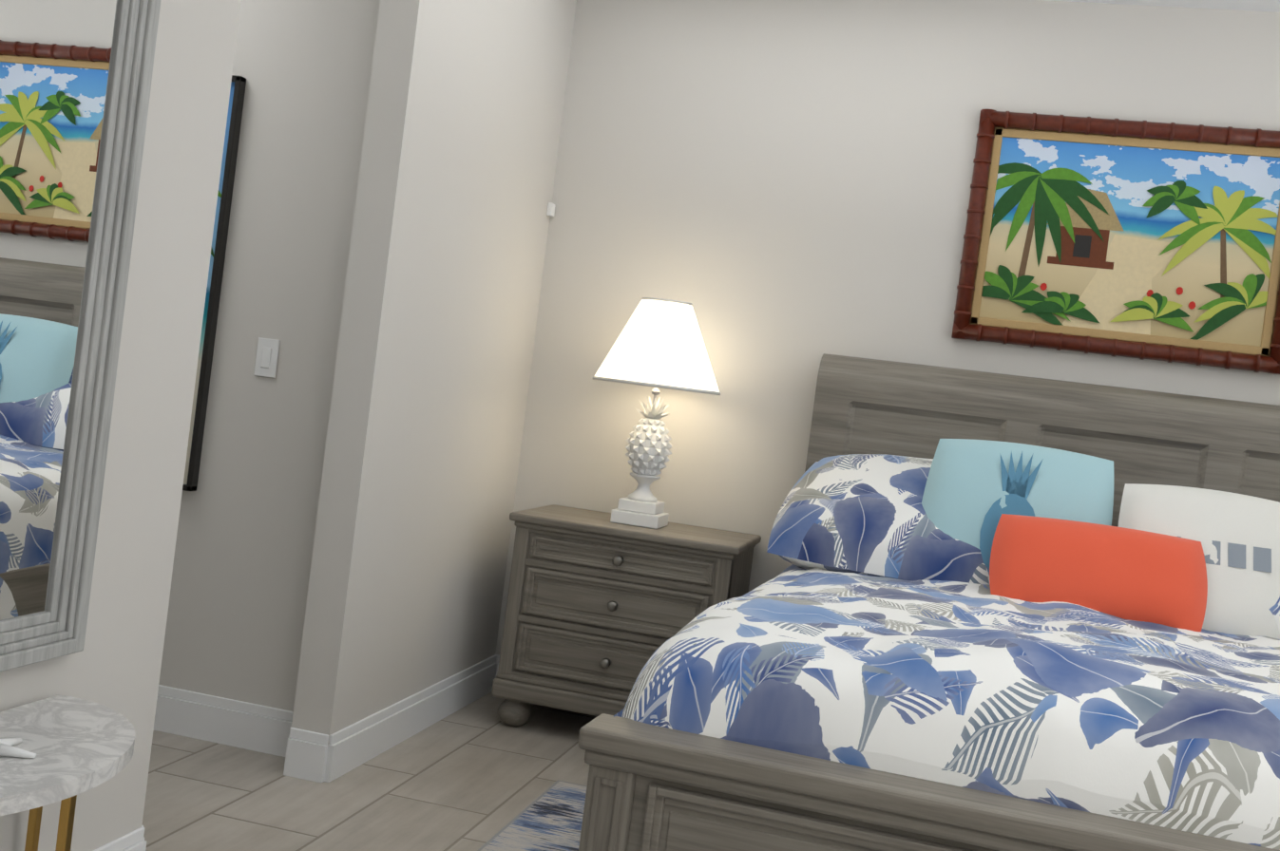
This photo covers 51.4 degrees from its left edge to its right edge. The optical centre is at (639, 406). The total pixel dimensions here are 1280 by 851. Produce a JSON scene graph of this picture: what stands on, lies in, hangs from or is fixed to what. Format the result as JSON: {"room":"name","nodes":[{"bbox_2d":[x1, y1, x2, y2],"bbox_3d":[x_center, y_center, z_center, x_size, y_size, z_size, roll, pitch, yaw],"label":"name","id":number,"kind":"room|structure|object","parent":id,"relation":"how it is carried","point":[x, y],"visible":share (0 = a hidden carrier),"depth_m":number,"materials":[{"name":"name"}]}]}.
{"room":"bedroom","nodes":[
{"label":"bedroom","id":0,"kind":"room"},
{"bbox_2d":[0,0,241,850],"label":"wall","id":1,"kind":"structure","parent":0,"point":[118,668],"depth_m":2.75,"materials":[{"name":"white paint"}]},
{"bbox_2d":[0,0,161,672],"bbox_3d":[-1.099,-0.203,2.189,0.040,1.345,0.765,7,1,14],"label":"mirror","id":2,"kind":"object","parent":1,"relation":"attached to","point":[75,80],"visible":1,"depth_m":2.42,"materials":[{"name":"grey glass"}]},
{"bbox_2d":[158,0,380,711],"bbox_3d":[-2.491,-0.528,4.401,3.530,2.740,0.120,7,1,14],"label":"wall","id":3,"kind":"structure","parent":0,"point":[241,567],"depth_m":3.99,"materials":[{"name":"white paint"}]},
{"bbox_2d":[182,75,246,491],"bbox_3d":[-1.603,-0.411,4.100,0.687,1.260,0.035,7,1,14],"label":"framed picture","id":4,"kind":"object","parent":3,"relation":"attached to","point":[214,281],"visible":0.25,"depth_m":4.01,"materials":[{"name":"black wood"},{"name":"canvas"}]},
{"bbox_2d":[253,337,279,378],"bbox_3d":[-1.121,-0.147,3.993,0.070,0.115,0.009,7,1,14],"label":"light switch","id":5,"kind":"object","parent":3,"relation":"attached to","point":[266,358],"visible":1,"depth_m":3.99,"materials":[{"name":"white plastic"}]},
{"bbox_2d":[93,654,499,850],"bbox_3d":[-4.988,0.522,1.311,15.750,0.135,9.480,7,1,14],"label":"baseboard","id":6,"kind":"structure","parent":3,"relation":"attached to","point":[312,756],"depth_m":4.00,"materials":[{"name":"white wood"}]},
{"bbox_2d":[142,692,597,850],"bbox_3d":[-5.502,0.554,1.452,17.100,0.060,9.750,7,1,14],"label":"floor","id":7,"kind":"structure","parent":0,"point":[477,774],"depth_m":3.72,"materials":[{"name":"tile"}]},
{"bbox_2d":[0,694,135,850],"bbox_3d":[-1.070,0.814,2.155,0.330,0.503,0.720,7,1,14],"label":"console table","id":8,"kind":"object","parent":7,"relation":"on","point":[77,746],"visible":1,"depth_m":2.23,"materials":[{"name":"stone"}]},
{"bbox_2d":[0,738,36,758],"bbox_3d":[-1.051,0.552,2.155,0.145,0.028,0.139,7,1,14],"label":"figurine","id":9,"kind":"object","parent":8,"relation":"on","point":[8,749],"visible":0.97,"depth_m":2.15,"materials":[{"name":"white ceramic"}]},
{"bbox_2d":[477,780,586,850],"bbox_3d":[0.913,1.304,2.626,2.950,0.012,2.160,7,1,14],"label":"rug","id":10,"kind":"object","parent":7,"relation":"on","point":[550,819],"visible":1,"depth_m":3.60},
{"bbox_2d":[491,504,761,726],"bbox_3d":[-0.050,0.781,4.697,0.804,0.738,0.499,7,1,14],"label":"nightstand","id":11,"kind":"object","parent":7,"relation":"on","point":[601,608],"visible":0.75,"depth_m":4.51,"materials":[{"name":"grey wood"}]},
{"bbox_2d":[592,297,720,529],"bbox_3d":[0.046,0.021,4.689,0.454,0.793,0.454,7,1,14],"label":"lamp","id":12,"kind":"object","parent":11,"relation":"on","point":[659,342],"visible":1,"depth_m":4.59,"materials":[{"name":"white ceramic"}]},
{"bbox_2d":[577,353,1279,850],"bbox_3d":[1.268,0.626,3.392,2.193,1.418,2.345,7,1,16],"label":"bed","id":13,"kind":"object","parent":7,"relation":"on","point":[994,612],"visible":1,"depth_m":2.80,"materials":[{"name":"fabric"}]},
{"bbox_2d":[291,0,576,745],"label":"wall","id":14,"kind":"structure","parent":0,"point":[437,325],"depth_m":4.14,"materials":[{"name":"white paint"}]},
{"bbox_2d":[546,202,555,217],"bbox_3d":[-0.337,-0.747,5.043,0.019,0.050,0.045,7,1,14],"label":"sensor","id":15,"kind":"object","parent":14,"relation":"attached to","point":[551,206],"visible":1,"depth_m":5.02,"materials":[{"name":"white plastic"}]},
{"bbox_2d":[495,0,1279,654],"bbox_3d":[1.776,0.005,4.621,4.720,2.740,0.150,7,1,14],"label":"wall","id":16,"kind":"structure","parent":0,"point":[774,194],"depth_m":4.86,"materials":[{"name":"white paint"}]},
{"bbox_2d":[951,109,1279,374],"bbox_3d":[1.672,-0.574,4.546,1.097,0.810,0.062,7,1,14],"label":"framed picture","id":17,"kind":"object","parent":16,"relation":"attached to","point":[1146,239],"visible":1,"depth_m":4.56,"materials":[{"name":"brown"}]},
{"bbox_2d":[1048,0,1279,12],"bbox_3d":[-0.409,-1.643,2.321,8.250,0.060,5.700,7,1,14],"label":"ceiling","id":18,"kind":"structure","parent":0,"point":[1272,6],"depth_m":4.49,"materials":[{"name":"white paint"}]}
]}

